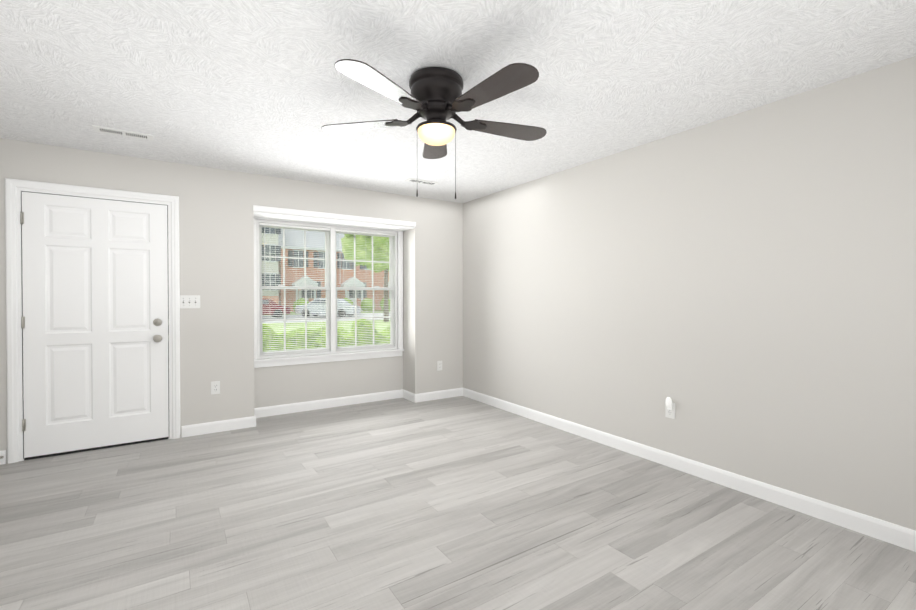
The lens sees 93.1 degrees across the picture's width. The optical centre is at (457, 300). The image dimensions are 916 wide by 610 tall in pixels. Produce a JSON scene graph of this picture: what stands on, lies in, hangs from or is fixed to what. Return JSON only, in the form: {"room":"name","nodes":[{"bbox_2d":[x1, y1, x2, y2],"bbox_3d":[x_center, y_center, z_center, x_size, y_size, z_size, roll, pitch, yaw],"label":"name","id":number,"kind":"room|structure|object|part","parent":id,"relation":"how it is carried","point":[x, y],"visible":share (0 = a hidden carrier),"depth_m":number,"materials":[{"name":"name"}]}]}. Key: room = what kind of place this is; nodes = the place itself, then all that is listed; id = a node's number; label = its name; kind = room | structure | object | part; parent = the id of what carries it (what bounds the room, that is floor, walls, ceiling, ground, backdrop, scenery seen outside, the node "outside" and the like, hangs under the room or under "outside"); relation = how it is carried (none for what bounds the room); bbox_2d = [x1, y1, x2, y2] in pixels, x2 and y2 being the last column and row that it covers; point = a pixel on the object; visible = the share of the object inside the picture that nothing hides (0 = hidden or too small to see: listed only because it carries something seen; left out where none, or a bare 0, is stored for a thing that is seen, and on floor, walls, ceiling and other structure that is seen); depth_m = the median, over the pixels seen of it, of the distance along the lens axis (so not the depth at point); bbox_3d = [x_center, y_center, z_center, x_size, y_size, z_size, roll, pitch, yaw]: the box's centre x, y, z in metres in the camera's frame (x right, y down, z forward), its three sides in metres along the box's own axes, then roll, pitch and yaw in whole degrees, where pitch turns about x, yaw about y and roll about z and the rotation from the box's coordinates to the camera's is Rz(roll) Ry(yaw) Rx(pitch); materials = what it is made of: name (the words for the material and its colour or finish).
{"room":"empty living room","nodes":[
{"label":"empty living room","id":0,"kind":"room"},
{"bbox_2d":[0,138,462,462],"bbox_3d":[-1.818,-0.005,4.334,4.685,2.420,0.150,0,1,-33],"label":"wall","id":1,"kind":"structure","parent":0,"point":[216,235],"depth_m":4.04,"materials":[{"name":"white paint"}]},
{"bbox_2d":[5,178,180,463],"bbox_3d":[-2.951,0.149,3.593,1.089,2.128,0.179,0,1,-33],"label":"door frame","id":2,"kind":"structure","parent":1,"relation":"attached to","point":[11,185],"depth_m":3.29,"materials":[{"name":"white wood"}]},
{"bbox_2d":[20,192,168,459],"bbox_3d":[-2.913,0.192,3.524,0.935,2.038,0.112,0,1,-33],"label":"door","id":3,"kind":"structure","parent":1,"relation":"in","point":[94,322],"depth_m":3.51,"materials":[{"name":"white wood"}]},
{"bbox_3d":[-2.576,0.256,3.718,0.066,0.206,0.068,0,1,-33],"label":"knob","id":4,"kind":"part","parent":3,"relation":"part of","materials":[{"name":"grey metal"}]},
{"bbox_2d":[180,295,199,307],"bbox_3d":[-2.391,0.009,3.864,0.166,0.116,0.013,0,1,-33],"label":"switch plate","id":5,"kind":"object","parent":1,"relation":"attached to","point":[189,301],"visible":1,"depth_m":3.87,"materials":[{"name":"white plastic"}]},
{"bbox_2d":[211,381,219,393],"bbox_3d":[-2.225,0.798,3.983,0.072,0.116,0.006,0,1,-33],"label":"electrical outlet","id":6,"kind":"object","parent":1,"relation":"attached to","point":[215,387],"visible":1,"depth_m":3.98,"materials":[{"name":"white plastic"}]},
{"bbox_2d":[182,412,259,437],"bbox_3d":[-2.192,1.158,4.003,0.604,0.100,0.014,0,1,-33],"label":"baseboard","id":7,"kind":"structure","parent":1,"relation":"attached to","point":[246,422],"depth_m":3.99,"materials":[{"name":"white wood"}]},
{"bbox_2d":[253,205,415,226],"bbox_3d":[-1.226,-0.890,4.613,1.740,0.055,0.014,0,1,-33],"label":"trim","id":8,"kind":"structure","parent":1,"relation":"attached to","point":[324,215],"depth_m":4.54,"materials":[{"name":"white wood"}]},
{"bbox_2d":[412,388,463,402],"bbox_3d":[-0.238,1.147,5.274,0.654,0.100,0.014,0,1,-33],"label":"baseboard","id":9,"kind":"structure","parent":1,"relation":"attached to","point":[428,396],"depth_m":5.26,"materials":[{"name":"white wood"}]},
{"bbox_2d":[437,361,441,370],"bbox_3d":[-0.223,0.792,5.285,0.072,0.116,0.006,0,1,-33],"label":"electrical outlet","id":10,"kind":"object","parent":1,"relation":"attached to","point":[439,365],"visible":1,"depth_m":5.28,"materials":[{"name":"white plastic"}]},
{"bbox_2d":[254,221,408,407],"bbox_3d":[-1.399,0.093,4.888,2.030,2.215,0.320,0,1,-33],"label":"wall","id":11,"kind":"structure","parent":0,"point":[282,385],"depth_m":4.93,"materials":[{"name":"white paint"}]},
{"bbox_2d":[254,349,403,361],"bbox_3d":[-1.399,0.611,4.893,1.726,0.022,0.060,0,1,-33],"label":"window sill","id":12,"kind":"structure","parent":11,"relation":"attached to","point":[314,356],"depth_m":4.82,"materials":[{"name":"white wood"}]},
{"bbox_2d":[254,389,403,416],"bbox_3d":[-1.400,1.150,4.900,1.730,0.100,0.014,0,1,-33],"label":"baseboard","id":13,"kind":"structure","parent":11,"relation":"attached to","point":[379,396],"depth_m":4.85,"materials":[{"name":"white wood"}]},
{"bbox_2d":[254,211,414,367],"bbox_3d":[-1.355,-0.089,4.820,1.728,1.550,0.460,0,1,-33],"label":"window","id":14,"kind":"structure","parent":11,"relation":"in","point":[330,288],"depth_m":4.90,"materials":[{"name":"white plastic"}]},
{"bbox_3d":[-1.752,-0.122,4.702,0.733,1.383,0.037,0,1,-33],"label":"blind rail","id":15,"kind":"part","parent":14,"relation":"part of","materials":[{"name":"white plastic"}]},
{"bbox_3d":[-1.087,-0.126,5.134,0.733,1.383,0.037,0,1,-33],"label":"blind rail","id":16,"kind":"part","parent":14,"relation":"part of","materials":[{"name":"white plastic"}]},
{"bbox_2d":[0,396,915,609],"bbox_3d":[-0.436,1.274,2.220,4.685,0.100,5.860,0,1,-33],"label":"floor","id":17,"kind":"structure","parent":0,"point":[459,503],"depth_m":2.32,"materials":[{"name":"grey laminate"}]},
{"bbox_2d":[0,0,915,202],"bbox_3d":[-0.436,-1.246,2.198,4.685,0.100,5.860,0,1,-33],"label":"ceiling","id":18,"kind":"structure","parent":0,"point":[263,87],"depth_m":2.26,"materials":[{"name":"white paint"}]},
{"bbox_2d":[92,125,153,140],"bbox_3d":[-2.391,-1.199,3.109,0.340,0.010,0.115,0,1,-33],"label":"ceiling vent","id":19,"kind":"object","parent":18,"relation":"in","point":[122,132],"visible":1,"depth_m":3.10,"materials":[{"name":"white metal"}]},
{"bbox_2d":[405,178,438,185],"bbox_3d":[-0.362,-1.211,4.429,0.340,0.010,0.115,0,1,-33],"label":"ceiling vent","id":20,"kind":"object","parent":18,"relation":"in","point":[422,181],"visible":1,"depth_m":4.40,"materials":[{"name":"white metal"}]},
{"bbox_2d":[321,59,546,198],"bbox_3d":[-0.079,-0.875,2.331,1.301,0.643,1.287,0,1,-33],"label":"ceiling fan","id":21,"kind":"object","parent":18,"relation":"attached to","point":[436,99],"visible":1,"depth_m":2.24,"materials":[{"name":"brown metal"}]},
{"bbox_3d":[-0.117,-0.886,2.348,0.202,0.078,0.202,0,1,-33],"label":"lamp shade","id":22,"kind":"part","parent":21,"relation":"part of","materials":[{"name":"white glass"}]},
{"bbox_2d":[463,56,915,529],"bbox_3d":[1.593,0.005,3.248,0.150,2.420,5.390,0,1,-33],"label":"wall","id":23,"kind":"structure","parent":0,"point":[739,289],"depth_m":2.79,"materials":[{"name":"white paint"}]},
{"bbox_2d":[665,397,674,418],"bbox_3d":[1.539,0.780,3.166,0.038,0.158,0.072,0,1,-33],"label":"electrical outlet","id":24,"kind":"object","parent":23,"relation":"attached to","point":[669,409],"visible":0.98,"depth_m":3.16,"materials":[{"name":"white plastic"}]},
{"bbox_2d":[464,388,915,551],"bbox_3d":[1.484,1.165,3.277,0.014,0.100,5.240,0,1,-33],"label":"baseboard","id":25,"kind":"structure","parent":23,"relation":"attached to","point":[891,533],"depth_m":2.79,"materials":[{"name":"white wood"}]},
{"label":"outside","id":26,"kind":"structure","parent":0,"visible":0},
{"bbox_2d":[266,310,389,332],"bbox_3d":[-14.578,1.107,59.109,120.000,0.200,104.840,0,1,-33],"label":"lawn","id":27,"kind":"structure","parent":26,"point":[278,326],"depth_m":23.36,"materials":[{"name":"green plant"}]},
{"bbox_2d":[262,227,280,303],"bbox_3d":[-28.805,-5.276,40.756,20.800,12.900,12.800,0,1,-33],"label":"building","id":28,"kind":"structure","parent":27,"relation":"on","point":[274,261],"depth_m":40.88,"materials":[{"name":"white"}]},
{"bbox_2d":[262,313,389,322],"bbox_3d":[-1.177,1.187,38.502,120.000,0.015,12.000,0,1,-33],"label":"street","id":29,"kind":"structure","parent":27,"relation":"on","point":[322,316],"depth_m":32.07,"materials":[{"name":"grey asphalt"}]},
{"bbox_2d":[262,299,290,316],"bbox_3d":[-14.574,0.531,31.216,4.556,1.420,1.956,0,1,-33],"label":"car","id":30,"kind":"object","parent":29,"relation":"on","point":[269,303],"depth_m":30.95,"materials":[{"name":"red"}]},
{"bbox_2d":[295,298,360,316],"bbox_3d":[-9.812,0.516,32.881,4.500,1.420,1.840,0,1,7],"label":"car","id":31,"kind":"object","parent":29,"relation":"on","point":[318,309],"depth_m":32.07,"materials":[{"name":"white metal"}]},
{"bbox_2d":[263,319,389,351],"bbox_3d":[-1.417,0.869,6.599,7.329,1.212,1.263,0,1,-33],"label":"hedge","id":32,"kind":"object","parent":27,"relation":"on","point":[288,336],"depth_m":6.01,"materials":[{"name":"green plant"}]},
{"bbox_2d":[278,229,389,311],"bbox_3d":[-4.989,-3.933,58.075,37.600,9.900,11.750,0,1,-33],"label":"brick building","id":33,"kind":"structure","parent":27,"relation":"on","point":[292,276],"depth_m":46.41,"materials":[{"name":"red brick"}]},
{"bbox_2d":[293,298,389,310],"bbox_3d":[-1.992,0.350,50.558,32.942,1.450,1.739,0,1,-33],"label":"bushes","id":34,"kind":"object","parent":27,"relation":"on","point":[362,304],"depth_m":45.12,"materials":[{"name":"green plant"}]},
{"bbox_2d":[341,234,388,320],"bbox_3d":[-4.462,-3.154,26.822,5.669,8.909,4.037,0,1,-33],"label":"tree","id":35,"kind":"object","parent":27,"relation":"on","point":[361,242],"depth_m":25.60,"materials":[{"name":"green plant"}]}
]}

